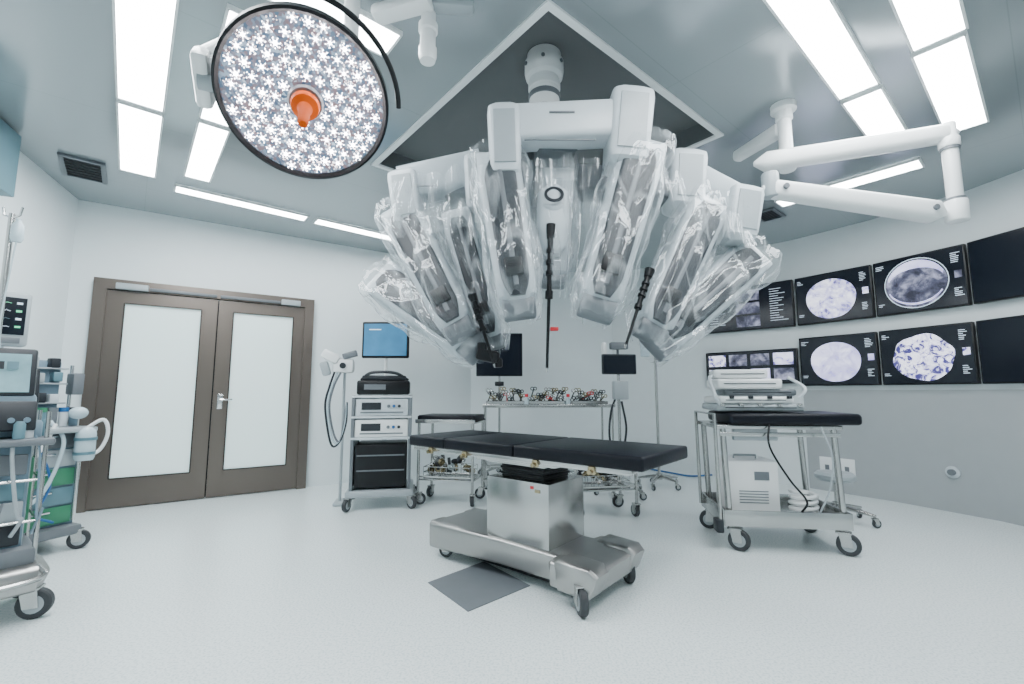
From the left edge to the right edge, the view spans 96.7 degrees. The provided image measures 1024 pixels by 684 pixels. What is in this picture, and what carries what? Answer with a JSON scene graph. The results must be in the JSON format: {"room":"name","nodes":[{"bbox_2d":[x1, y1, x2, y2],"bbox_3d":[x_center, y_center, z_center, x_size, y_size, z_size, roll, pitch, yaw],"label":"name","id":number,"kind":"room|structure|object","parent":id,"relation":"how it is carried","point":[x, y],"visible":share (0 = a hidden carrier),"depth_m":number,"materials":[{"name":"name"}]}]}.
{"room":"operating room","nodes":[
{"label":"operating room","id":0,"kind":"room"},
{"bbox_2d":[0,151,77,359],"bbox_3d":[-2.745,-0.281,0.880,0.100,2.950,7.367,3,-7,-24],"label":"wall","id":1,"kind":"structure","parent":0,"point":[41,266],"depth_m":3.88,"materials":[{"name":"paint"}]},
{"bbox_2d":[0,118,20,196],"bbox_3d":[-3.292,-1.329,2.550,0.140,0.460,1.500,3,-7,-24],"label":"monitor","id":2,"kind":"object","parent":1,"relation":"attached to","point":[10,140],"depth_m":3.15,"materials":[{"name":"blue glass"}]},
{"bbox_2d":[57,200,470,510],"bbox_3d":[-2.428,0.227,5.494,4.343,2.950,0.100,4,-8,-34],"label":"wall","id":3,"kind":"structure","parent":0,"point":[113,242],"depth_m":5.39,"materials":[{"name":"paint"}]},
{"bbox_2d":[76,277,314,512],"bbox_3d":[-3.196,0.528,4.806,1.980,2.200,0.120,4,-8,-34],"label":"door","id":4,"kind":"structure","parent":3,"relation":"in","point":[198,398],"depth_m":4.74,"materials":[{"name":"brown wood"}]},
{"bbox_2d":[0,469,1023,683],"bbox_3d":[0.090,1.379,2.112,8.579,0.080,9.500,0,-6,0],"label":"floor","id":5,"kind":"structure","parent":0,"point":[286,586],"depth_m":2.39,"materials":[{"name":"plastic"}]},
{"bbox_2d":[0,207,24,347],"bbox_3d":[-3.100,0.277,2.706,0.213,2.241,0.213,-3,-7,25],"label":"pole","id":6,"kind":"object","parent":5,"relation":"on","point":[15,231],"visible":0.95,"depth_m":2.79,"materials":[{"name":"silver metal"}]},
{"bbox_2d":[9,218,24,242],"bbox_3d":[-3.055,-0.689,2.812,0.060,0.145,0.060,0,-6,0],"label":"bottle","id":7,"kind":"object","parent":6,"relation":"on","point":[16,228],"depth_m":2.80,"materials":[{"name":"plastic"}]},
{"bbox_2d":[0,348,55,619],"bbox_3d":[-2.598,0.687,2.247,0.553,1.325,0.534,-5,-8,38],"label":"trolley","id":8,"kind":"object","parent":5,"relation":"on","point":[23,572],"visible":1,"depth_m":2.26,"materials":[{"name":"metal"}]},
{"bbox_2d":[12,421,25,438],"bbox_3d":[-2.442,0.437,2.256,0.044,0.085,0.044,-5,-8,38],"label":"canister","id":9,"kind":"object","parent":8,"relation":"on","point":[18,427],"depth_m":2.25,"materials":[{"name":"blue plastic"}]},
{"bbox_2d":[0,436,55,447],"bbox_3d":[-2.610,0.502,2.279,0.380,0.035,0.420,-5,-8,38],"label":"shelf","id":10,"kind":"object","parent":8,"relation":"attached to","point":[5,441],"depth_m":2.26,"materials":[{"name":"grey plastic"}]},
{"bbox_2d":[25,430,33,437],"bbox_3d":[-2.460,0.443,2.314,0.044,0.085,0.044,-5,-8,38],"label":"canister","id":11,"kind":"object","parent":8,"relation":"on","point":[29,433],"depth_m":2.30,"materials":[{"name":"white plastic"}]},
{"bbox_2d":[34,420,42,436],"bbox_3d":[-2.478,0.449,2.373,0.044,0.085,0.044,-5,-8,38],"label":"canister","id":12,"kind":"object","parent":8,"relation":"on","point":[38,431],"depth_m":2.37,"materials":[{"name":"blue plastic"}]},
{"bbox_2d":[41,419,45,435],"bbox_3d":[-2.496,0.456,2.430,0.044,0.085,0.044,-5,-8,38],"label":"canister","id":13,"kind":"object","parent":8,"relation":"on","point":[43,420],"depth_m":2.41,"materials":[{"name":"blue plastic"}]},
{"bbox_2d":[23,357,109,548],"bbox_3d":[-3.351,0.775,3.141,0.662,1.345,0.649,-3,-7,22],"label":"machine","id":14,"kind":"object","parent":5,"relation":"on","point":[74,444],"visible":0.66,"depth_m":3.21,"materials":[{"name":"grey plastic"}]},
{"bbox_2d":[1,291,31,347],"bbox_3d":[-3.536,-0.122,3.149,0.130,0.460,0.260,-4,-8,35],"label":"patient monitor","id":15,"kind":"object","parent":14,"relation":"on","point":[17,311],"visible":0.73,"depth_m":3.17,"materials":[{"name":"grey plastic"}]},
{"bbox_2d":[37,367,68,369],"bbox_3d":[-3.373,0.183,3.218,0.060,0.012,0.360,-3,-7,22],"label":"console shelf","id":16,"kind":"object","parent":14,"relation":"attached to","point":[40,368],"depth_m":3.29,"materials":[{"name":"grey plastic"}]},
{"bbox_2d":[40,383,67,384],"bbox_3d":[-3.373,0.292,3.206,0.060,0.012,0.360,-3,-7,22],"label":"console shelf","id":17,"kind":"object","parent":14,"relation":"attached to","point":[40,383],"depth_m":3.29,"materials":[{"name":"grey plastic"}]},
{"bbox_2d":[72,427,97,460],"bbox_3d":[-3.038,0.723,3.240,0.126,0.230,0.126,0,-6,0],"label":"canister","id":18,"kind":"object","parent":14,"relation":"on","point":[84,449],"depth_m":3.20,"materials":[{"name":"white plastic"}]},
{"bbox_2d":[320,349,357,506],"bbox_3d":[-1.747,0.842,4.557,0.356,1.522,0.290,1,-6,-12],"label":"stand","id":19,"kind":"object","parent":5,"relation":"on","point":[345,365],"visible":0.98,"depth_m":4.49,"materials":[{"name":"grey plastic"}]},
{"bbox_2d":[341,395,416,511],"bbox_3d":[-1.294,1.070,4.564,0.709,1.070,0.627,1,-6,-12],"label":"cart","id":20,"kind":"object","parent":5,"relation":"on","point":[378,467],"visible":0.94,"depth_m":4.35,"materials":[{"name":"grey plastic"}]},
{"bbox_2d":[350,433,411,439],"bbox_3d":[-1.300,0.946,4.584,0.560,0.022,0.500,1,-6,-12],"label":"shelf","id":21,"kind":"object","parent":20,"relation":"attached to","point":[365,436],"depth_m":4.35,"materials":[{"name":"white plastic"}]},
{"bbox_2d":[351,414,411,418],"bbox_3d":[-1.300,0.748,4.606,0.560,0.022,0.500,1,-6,-12],"label":"shelf","id":22,"kind":"object","parent":20,"relation":"attached to","point":[353,416],"depth_m":4.38,"materials":[{"name":"white plastic"}]},
{"bbox_2d":[352,395,411,397],"bbox_3d":[-1.300,0.554,4.627,0.560,0.022,0.500,1,-6,-12],"label":"shelf","id":23,"kind":"object","parent":20,"relation":"attached to","point":[353,396],"depth_m":4.41,"materials":[{"name":"white plastic"}]},
{"bbox_2d":[357,370,409,394],"bbox_3d":[-1.289,0.415,4.619,0.500,0.239,0.406,1,-6,-12],"label":"medical device","id":24,"kind":"object","parent":20,"relation":"on","point":[369,384],"visible":1,"depth_m":4.45,"materials":[{"name":"black plastic"}]},
{"bbox_2d":[362,322,409,439],"bbox_3d":[-1.483,0.725,5.333,0.550,1.923,0.240,0,-6,0],"label":"monitor","id":25,"kind":"object","parent":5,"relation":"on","point":[386,340],"visible":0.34,"depth_m":5.33,"materials":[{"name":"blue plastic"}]},
{"bbox_2d":[415,413,485,506],"bbox_3d":[-0.622,1.180,4.649,0.626,0.870,0.430,-1,-6,12],"label":"trolley","id":26,"kind":"object","parent":5,"relation":"on","point":[438,418],"visible":0.96,"depth_m":4.51,"materials":[{"name":"silver metal"}]},
{"bbox_2d":[423,455,477,479],"bbox_3d":[-0.621,1.260,4.637,0.486,0.212,0.294,-1,-6,12],"label":"basket","id":27,"kind":"object","parent":26,"relation":"on","point":[439,465],"visible":0.92,"depth_m":4.59,"materials":[{"name":"silver metal"}]},
{"bbox_2d":[415,418,485,423],"bbox_3d":[-0.620,0.807,4.690,0.620,0.040,0.430,-1,-6,12],"label":"tray","id":28,"kind":"object","parent":26,"relation":"on","point":[420,420],"depth_m":4.49,"materials":[{"name":"silver metal"}]},
{"bbox_2d":[418,473,482,481],"bbox_3d":[-0.620,1.359,4.629,0.580,0.044,0.380,-1,-6,12],"label":"shelf","id":29,"kind":"object","parent":26,"relation":"attached to","point":[435,476],"depth_m":4.49,"materials":[{"name":"silver metal"}]},
{"bbox_2d":[428,561,529,611],"bbox_3d":[-0.202,1.392,2.626,0.445,0.004,0.512,5,-8,-37],"label":"floor plate","id":30,"kind":"object","parent":5,"relation":"on","point":[475,586],"visible":1,"depth_m":2.59,"materials":[{"name":"grey plastic"}]},
{"bbox_2d":[476,333,521,475],"bbox_3d":[-0.152,0.824,6.079,0.551,1.890,0.528,6,-8,-42],"label":"monitor","id":31,"kind":"object","parent":5,"relation":"on","point":[511,355],"visible":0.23,"depth_m":6.10,"materials":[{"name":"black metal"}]},
{"bbox_2d":[409,430,687,617],"bbox_3d":[0.130,1.017,2.838,1.730,0.799,0.683,-5,-8,39],"label":"table","id":32,"kind":"object","parent":5,"relation":"on","point":[532,523],"visible":1,"depth_m":2.64,"materials":[{"name":"metal"}]},
{"bbox_2d":[482,403,614,489],"bbox_3d":[0.418,1.228,5.499,1.556,0.960,0.560,0,-6,-3],"label":"table","id":33,"kind":"object","parent":5,"relation":"on","point":[487,465],"visible":0.36,"depth_m":5.27,"materials":[{"name":"silver metal"}]},
{"bbox_2d":[486,461,501,468],"bbox_3d":[0.420,1.452,5.474,1.510,0.044,0.510,0,-6,-3],"label":"shelf","id":34,"kind":"object","parent":33,"relation":"attached to","point":[489,465],"depth_m":5.20,"materials":[{"name":"silver metal"}]},
{"bbox_2d":[486,387,524,403],"bbox_3d":[-0.080,0.654,5.522,0.483,0.222,0.348,0,-6,-3],"label":"tray","id":35,"kind":"object","parent":33,"relation":"on","point":[517,391],"visible":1,"depth_m":5.42,"materials":[{"name":"silver metal"}]},
{"bbox_2d":[524,394,528,403],"bbox_3d":[0.170,0.674,5.308,0.050,0.135,0.050,0,-6,0],"label":"bottle","id":36,"kind":"object","parent":33,"relation":"on","point":[526,400],"visible":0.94,"depth_m":5.29,"materials":[{"name":"plastic"}]},
{"bbox_2d":[528,387,567,403],"bbox_3d":[0.430,0.656,5.542,0.483,0.222,0.348,0,-6,-3],"label":"tray","id":37,"kind":"object","parent":33,"relation":"on","point":[541,396],"visible":0.98,"depth_m":5.45,"materials":[{"name":"silver metal"}]},
{"bbox_2d":[482,403,614,407],"bbox_3d":[0.420,0.771,5.549,1.550,0.040,0.560,0,-6,-3],"label":"tray","id":38,"kind":"object","parent":33,"relation":"on","point":[484,405],"depth_m":5.27,"materials":[{"name":"silver metal"}]},
{"bbox_2d":[566,394,569,403],"bbox_3d":[0.655,0.675,5.318,0.050,0.135,0.050,0,-6,0],"label":"bottle","id":39,"kind":"object","parent":33,"relation":"on","point":[567,395],"visible":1,"depth_m":5.30,"materials":[{"name":"plastic"}]},
{"bbox_2d":[570,388,607,403],"bbox_3d":[0.920,0.668,5.580,0.443,0.208,0.348,0,-6,-3],"label":"tray","id":40,"kind":"object","parent":33,"relation":"on","point":[581,399],"visible":0.99,"depth_m":5.47,"materials":[{"name":"silver metal"}]},
{"bbox_2d":[574,469,640,516],"bbox_3d":[0.798,1.290,4.184,0.626,0.550,0.430,1,-6,-10],"label":"trolley","id":41,"kind":"object","parent":5,"relation":"on","point":[617,500],"visible":0.44,"depth_m":4.05,"materials":[{"name":"silver metal"}]},
{"bbox_2d":[569,470,629,488],"bbox_3d":[0.800,1.209,4.191,0.486,0.217,0.290,1,-6,-10],"label":"basket","id":42,"kind":"object","parent":41,"relation":"on","point":[605,477],"visible":0.45,"depth_m":4.09,"materials":[{"name":"silver metal"}]},
{"bbox_2d":[583,481,635,491],"bbox_3d":[0.800,1.310,4.182,0.580,0.044,0.380,1,-6,-10],"label":"shelf","id":43,"kind":"object","parent":41,"relation":"attached to","point":[607,487],"depth_m":4.04,"materials":[{"name":"silver metal"}]},
{"bbox_2d":[594,342,646,500],"bbox_3d":[1.149,0.824,4.935,0.549,1.640,0.541,1,-6,-6],"label":"monitor","id":44,"kind":"object","parent":5,"relation":"on","point":[617,363],"visible":0.68,"depth_m":4.91,"materials":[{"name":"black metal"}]},
{"bbox_2d":[638,343,680,490],"bbox_3d":[1.712,0.801,5.411,0.501,1.790,0.492,0,-6,0],"label":"stand","id":45,"kind":"object","parent":5,"relation":"on","point":[644,352],"visible":0.85,"depth_m":5.36,"materials":[{"name":"silver metal"}]},
{"bbox_2d":[651,469,712,476],"bbox_3d":[2.229,1.766,6.125,0.834,0.024,0.264,-4,-8,34],"label":"hose","id":46,"kind":"object","parent":5,"relation":"on","point":[651,469],"visible":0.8,"depth_m":6.01,"materials":[{"name":"blue plastic"}]},
{"bbox_2d":[694,410,861,556],"bbox_3d":[1.957,1.003,3.408,0.985,0.950,0.670,-1,-6,8],"label":"trolley","id":47,"kind":"object","parent":5,"relation":"on","point":[744,425],"visible":0.98,"depth_m":3.19,"materials":[{"name":"silver metal"}]},
{"bbox_2d":[715,454,779,510],"bbox_3d":[1.780,1.056,3.462,0.360,0.403,0.306,-1,-6,8],"label":"equipment unit","id":48,"kind":"object","parent":47,"relation":"on","point":[754,481],"visible":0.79,"depth_m":3.32,"materials":[{"name":"white plastic"}]},
{"bbox_2d":[702,369,806,410],"bbox_3d":[1.814,0.366,3.484,0.652,0.310,0.455,-1,-6,8],"label":"medical device","id":49,"kind":"object","parent":47,"relation":"on","point":[737,389],"visible":1,"depth_m":3.37,"materials":[{"name":"white plastic"}]},
{"bbox_2d":[701,492,853,530],"bbox_3d":[1.934,1.256,3.416,0.834,0.110,0.594,-1,-6,8],"label":"tray","id":50,"kind":"object","parent":47,"relation":"on","point":[830,517],"depth_m":3.14,"materials":[{"name":"silver metal"}]},
{"bbox_2d":[788,488,819,512],"bbox_3d":[2.164,1.157,3.327,0.292,0.177,0.189,2,-7,-17],"label":"coiled hose","id":51,"kind":"object","parent":47,"relation":"on","point":[797,502],"visible":0.94,"depth_m":3.27,"materials":[{"name":"white plastic"}]},
{"bbox_2d":[814,469,881,527],"bbox_3d":[2.792,1.334,3.946,0.561,0.410,0.551,0,-6,0],"label":"stool","id":52,"kind":"object","parent":5,"relation":"on","point":[824,474],"visible":0.5,"depth_m":3.86,"materials":[{"name":"silver metal"}]},
{"bbox_2d":[0,0,1023,272],"bbox_3d":[0.090,-1.593,2.439,8.579,0.001,9.500,0,-6,0],"label":"ceiling","id":53,"kind":"structure","parent":0,"point":[728,61],"depth_m":2.87,"materials":[{"name":"white paint"}]},
{"bbox_2d":[57,152,106,184],"bbox_3d":[-3.556,-1.433,3.779,0.280,0.020,0.450,5,-8,-40],"label":"ceiling vent","id":54,"kind":"object","parent":53,"relation":"in","point":[71,166],"visible":1,"depth_m":3.76,"materials":[{"name":"grey plastic"}]},
{"bbox_2d":[64,158,101,180],"bbox_3d":[-3.556,-1.439,3.780,0.250,0.008,0.420,5,-8,-40],"label":"grille","id":55,"kind":"object","parent":54,"relation":"attached to","point":[80,168],"depth_m":3.77,"materials":[{"name":"black metal"}]},
{"bbox_2d":[116,98,163,177],"bbox_3d":[-2.782,-1.474,3.395,0.242,0.024,1.152,5,-8,-40],"label":"recessed light","id":56,"kind":"object","parent":53,"relation":"in","point":[139,128],"visible":0.99,"depth_m":3.29,"materials":[{"name":"white plastic"}]},
{"bbox_2d":[112,0,178,112],"bbox_3d":[-2.001,-1.576,2.470,0.242,0.024,1.182,5,-8,-40],"label":"recessed light","id":57,"kind":"object","parent":53,"relation":"in","point":[143,30],"visible":1,"depth_m":2.44,"materials":[{"name":"white plastic"}]},
{"bbox_2d":[184,118,230,182],"bbox_3d":[-2.389,-1.458,3.541,0.192,0.024,1.032,5,-8,-40],"label":"recessed light","id":58,"kind":"object","parent":53,"relation":"in","point":[209,140],"visible":0.96,"depth_m":3.46,"materials":[{"name":"white plastic"}]},
{"bbox_2d":[199,102,228,127],"bbox_3d":[-1.949,-1.517,3.002,0.175,0.024,0.268,5,-8,-40],"label":"recessed light","id":59,"kind":"object","parent":53,"relation":"in","point":[213,115],"depth_m":3.03,"materials":[{"name":"white plastic"}]},
{"bbox_2d":[219,3,243,35],"bbox_3d":[-1.399,-1.598,2.266,0.066,0.024,0.256,5,-8,-40],"label":"recessed light","id":60,"kind":"object","parent":53,"relation":"in","point":[231,11],"depth_m":2.21,"materials":[{"name":"white plastic"}]},
{"bbox_2d":[174,183,308,220],"bbox_3d":[-2.616,-1.355,4.474,1.132,0.024,0.162,5,-8,-40],"label":"recessed light","id":61,"kind":"object","parent":53,"relation":"in","point":[178,188],"visible":1,"depth_m":4.42,"materials":[{"name":"white plastic"}]},
{"bbox_2d":[190,0,400,178],"bbox_3d":[-0.774,-1.180,1.705,0.530,0.977,0.652,-6,-9,45],"label":"lamp","id":62,"kind":"object","parent":53,"relation":"hanging from","point":[297,85],"visible":1,"depth_m":1.64,"materials":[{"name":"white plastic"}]},
{"bbox_2d":[268,0,343,22],"bbox_3d":[-0.970,-1.608,2.172,0.312,0.024,0.162,5,-8,-40],"label":"recessed light","id":63,"kind":"object","parent":53,"relation":"in","point":[319,4],"depth_m":2.17,"materials":[{"name":"white plastic"}]},
{"bbox_2d":[313,217,390,240],"bbox_3d":[-1.658,-1.268,5.273,1.192,0.024,0.162,5,-8,-40],"label":"recessed light","id":64,"kind":"object","parent":53,"relation":"in","point":[320,221],"visible":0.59,"depth_m":5.12,"materials":[{"name":"white plastic"}]},
{"bbox_2d":[359,27,381,56],"bbox_3d":[-0.741,-1.584,2.391,0.169,0.024,0.118,5,-8,-40],"label":"recessed light","id":65,"kind":"object","parent":53,"relation":"in","point":[363,36],"depth_m":2.40,"materials":[{"name":"white plastic"}]},
{"bbox_2d":[360,8,402,54],"bbox_3d":[-0.699,-1.591,2.327,0.232,0.024,0.201,5,-8,-40],"label":"recessed light","id":66,"kind":"object","parent":53,"relation":"in","point":[388,36],"depth_m":2.33,"materials":[{"name":"white plastic"}]},
{"bbox_2d":[371,0,474,66],"bbox_3d":[-0.421,-1.467,2.117,0.492,0.318,0.147,-1,-6,6],"label":"boom","id":67,"kind":"object","parent":53,"relation":"attached to","point":[385,12],"visible":1,"depth_m":2.11,"materials":[{"name":"white plastic"}]},
{"bbox_2d":[371,0,723,217],"bbox_3d":[0.190,-1.469,3.494,1.770,0.014,2.050,5,-8,-40],"label":"trim","id":68,"kind":"structure","parent":53,"relation":"attached to","point":[548,5],"depth_m":2.64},
{"bbox_2d":[760,207,785,222],"bbox_3d":[2.677,-1.325,4.756,0.330,0.020,0.230,5,-8,-40],"label":"ceiling vent","id":69,"kind":"object","parent":53,"relation":"in","point":[769,214],"visible":0.77,"depth_m":4.74,"materials":[{"name":"grey plastic"}]},
{"bbox_2d":[761,210,779,219],"bbox_3d":[2.677,-1.331,4.757,0.300,0.008,0.200,5,-8,-40],"label":"grille","id":70,"kind":"object","parent":69,"relation":"attached to","point":[766,214],"depth_m":4.74,"materials":[{"name":"black metal"}]},
{"bbox_2d":[762,0,880,100],"bbox_3d":[1.683,-1.581,2.421,1.162,0.024,0.212,5,-8,-40],"label":"recessed light","id":71,"kind":"object","parent":53,"relation":"in","point":[819,29],"visible":1,"depth_m":2.40,"materials":[{"name":"white plastic"}]},
{"bbox_2d":[774,156,924,206],"bbox_3d":[2.951,-1.401,4.057,0.202,0.024,1.062,5,-8,-40],"label":"recessed light","id":72,"kind":"object","parent":53,"relation":"in","point":[916,163],"visible":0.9,"depth_m":3.86,"materials":[{"name":"white plastic"}]},
{"bbox_2d":[733,98,970,223],"bbox_3d":[1.941,-1.115,2.752,1.205,0.879,0.711,-5,-8,37],"label":"boom","id":73,"kind":"object","parent":53,"relation":"hanging from","point":[955,209],"visible":1,"depth_m":2.65,"materials":[{"name":"white plastic"}]},
{"bbox_2d":[840,84,907,135],"bbox_3d":[2.471,-1.509,3.079,0.802,0.024,0.212,5,-8,-40],"label":"recessed light","id":74,"kind":"object","parent":53,"relation":"in","point":[873,111],"visible":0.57,"depth_m":3.00,"materials":[{"name":"white plastic"}]},
{"bbox_2d":[889,0,968,53],"bbox_3d":[1.842,-1.621,2.055,1.032,0.024,0.222,5,-8,-40],"label":"recessed light","id":75,"kind":"object","parent":53,"relation":"in","point":[922,23],"visible":1,"depth_m":2.25,"materials":[{"name":"white plastic"}]},
{"bbox_2d":[910,30,988,130],"bbox_3d":[2.716,-1.540,2.797,1.192,0.024,0.222,5,-8,-40],"label":"recessed light","id":76,"kind":"object","parent":53,"relation":"in","point":[946,69],"visible":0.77,"depth_m":2.69,"materials":[{"name":"white plastic"}]},
{"bbox_2d":[470,269,614,468],"bbox_3d":[0.467,0.379,6.879,2.177,2.950,0.100,1,-6,-9],"label":"wall","id":77,"kind":"structure","parent":0,"point":[575,354],"depth_m":6.86,"materials":[{"name":"paint"}]},
{"bbox_2d":[380,11,713,168],"bbox_3d":[0.190,-1.547,3.502,1.690,0.140,1.970,5,-8,-40],"label":"ceiling","id":78,"kind":"structure","parent":0,"point":[461,125],"depth_m":3.09,"materials":[{"name":"grey paint"}]},
{"bbox_2d":[358,44,771,371],"bbox_3d":[0.345,-0.759,2.575,2.564,1.888,0.938,0,-6,0],"label":"robot","id":79,"kind":"object","parent":78,"relation":"hanging from","point":[531,167],"visible":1,"depth_m":2.40,"materials":[{"name":"white plastic"}]},
{"bbox_2d":[358,258,463,359],"bbox_3d":[-0.510,-0.202,2.634,0.951,0.732,0.350,-4,-8,34],"label":"drape","id":80,"kind":"object","parent":79,"relation":"hanging from","point":[426,295],"depth_m":2.46,"materials":[{"name":"clear plastic"}]},
{"bbox_2d":[374,214,458,340],"bbox_3d":[-0.472,-0.425,2.601,0.742,0.982,0.354,-4,-7,32],"label":"drape","id":81,"kind":"object","parent":79,"relation":"hanging from","point":[424,295],"depth_m":2.53,"materials":[{"name":"clear plastic"}]},
{"bbox_2d":[435,210,510,344],"bbox_3d":[-0.237,-0.377,2.600,0.540,0.942,0.321,-5,-8,40],"label":"drape","id":82,"kind":"object","parent":79,"relation":"hanging from","point":[460,230],"depth_m":2.50,"materials":[{"name":"clear plastic"}]},
{"bbox_2d":[471,145,542,312],"bbox_3d":[-0.036,-0.559,2.312,0.384,0.980,0.436,0,-6,0],"label":"drape","id":83,"kind":"object","parent":79,"relation":"hanging from","point":[502,172],"depth_m":2.24,"materials":[{"name":"clear plastic"}]},
{"bbox_2d":[534,183,580,275],"bbox_3d":[0.237,-0.630,2.507,0.301,0.718,0.365,0,-6,0],"label":"drape","id":84,"kind":"object","parent":79,"relation":"hanging from","point":[561,254],"depth_m":2.38,"materials":[{"name":"clear plastic"}]},
{"bbox_2d":[571,164,664,327],"bbox_3d":[0.556,-0.600,2.305,0.621,1.098,0.362,3,-7,-28],"label":"drape","id":85,"kind":"object","parent":79,"relation":"hanging from","point":[630,190],"depth_m":2.20,"materials":[{"name":"clear plastic"}]},
{"bbox_2d":[627,211,715,344],"bbox_3d":[0.973,-0.453,2.592,0.819,1.033,0.341,4,-7,-33],"label":"drape","id":86,"kind":"object","parent":79,"relation":"hanging from","point":[678,304],"depth_m":2.45,"materials":[{"name":"clear plastic"}]},
{"bbox_2d":[670,274,752,358],"bbox_3d":[1.141,-0.285,2.631,1.041,0.881,0.330,3,-7,-25],"label":"drape","id":87,"kind":"object","parent":79,"relation":"hanging from","point":[695,302],"depth_m":2.45,"materials":[{"name":"clear plastic"}]},
{"bbox_2d":[612,169,1023,487],"bbox_3d":[3.528,0.094,4.284,1.247,2.950,6.722,3,-7,-25],"label":"wall","id":88,"kind":"structure","parent":0,"point":[996,206],"depth_m":5.43,"materials":[{"name":"white paint"}]},
{"bbox_2d":[705,279,795,333],"bbox_3d":[3.010,-0.430,5.840,1.070,0.570,0.070,-6,-9,44],"label":"wall monitor","id":89,"kind":"object","parent":88,"relation":"attached to","point":[771,305],"visible":0.72,"depth_m":5.69,"materials":[{"name":"black plastic"}]},
{"bbox_2d":[706,348,799,383],"bbox_3d":[3.010,0.321,5.757,1.070,0.420,0.070,-6,-9,44],"label":"wall monitor","id":90,"kind":"object","parent":88,"relation":"attached to","point":[781,364],"visible":0.67,"depth_m":5.62,"materials":[{"name":"black plastic"}]},
{"bbox_2d":[795,265,875,325],"bbox_3d":[3.620,-0.507,5.134,0.070,0.570,0.754,4,-8,-34],"label":"wall monitor","id":91,"kind":"object","parent":88,"relation":"attached to","point":[846,294],"visible":1,"depth_m":5.08,"materials":[{"name":"black plastic"}]},
{"bbox_2d":[799,332,881,385],"bbox_3d":[3.620,0.203,5.056,0.070,0.560,0.754,4,-8,-34],"label":"wall monitor","id":92,"kind":"object","parent":88,"relation":"attached to","point":[845,359],"visible":0.97,"depth_m":5.00,"materials":[{"name":"black plastic"}]},
{"bbox_2d":[803,390,1023,525],"bbox_3d":[4.130,0.891,3.168,0.472,1.120,4.499,1,-6,-12],"label":"wall panel","id":93,"kind":"object","parent":88,"relation":"attached to","point":[903,446],"visible":0.89,"depth_m":4.34,"materials":[{"name":"grey paint"}]},
{"bbox_2d":[819,456,855,474],"bbox_3d":[3.587,1.392,5.020,0.016,0.220,0.340,4,-8,-34],"label":"panel","id":94,"kind":"object","parent":93,"relation":"attached to","point":[848,465],"visible":0.58,"depth_m":4.98,"materials":[{"name":"white plastic"}]},
{"bbox_2d":[945,466,960,477],"bbox_3d":[4.048,1.199,4.187,0.045,0.110,0.110,3,-7,-24],"label":"wall socket","id":95,"kind":"object","parent":93,"relation":"attached to","point":[951,471],"visible":1,"depth_m":4.17,"materials":[{"name":"white plastic"}]},
{"bbox_2d":[873,244,972,316],"bbox_3d":[3.995,-0.580,4.470,0.072,0.570,0.739,3,-7,-24],"label":"wall monitor","id":96,"kind":"object","parent":88,"relation":"attached to","point":[937,279],"visible":1,"depth_m":4.41,"materials":[{"name":"black plastic"}]},
{"bbox_2d":[879,321,981,384],"bbox_3d":[3.997,0.131,4.392,0.070,0.560,0.739,3,-7,-24],"label":"wall monitor","id":97,"kind":"object","parent":88,"relation":"attached to","point":[943,354],"visible":1,"depth_m":4.33,"materials":[{"name":"black plastic"}]},
{"bbox_2d":[967,227,1023,303],"bbox_3d":[4.221,-0.659,3.754,0.066,0.570,0.731,1,-6,-10],"label":"wall monitor","id":98,"kind":"object","parent":88,"relation":"attached to","point":[996,262],"visible":1,"depth_m":3.90,"materials":[{"name":"black plastic"}]},
{"bbox_2d":[976,315,1023,383],"bbox_3d":[4.221,0.052,3.676,0.066,0.560,0.731,1,-6,-10],"label":"wall monitor","id":99,"kind":"object","parent":88,"relation":"attached to","point":[1000,340],"visible":1,"depth_m":3.86,"materials":[{"name":"black plastic"}]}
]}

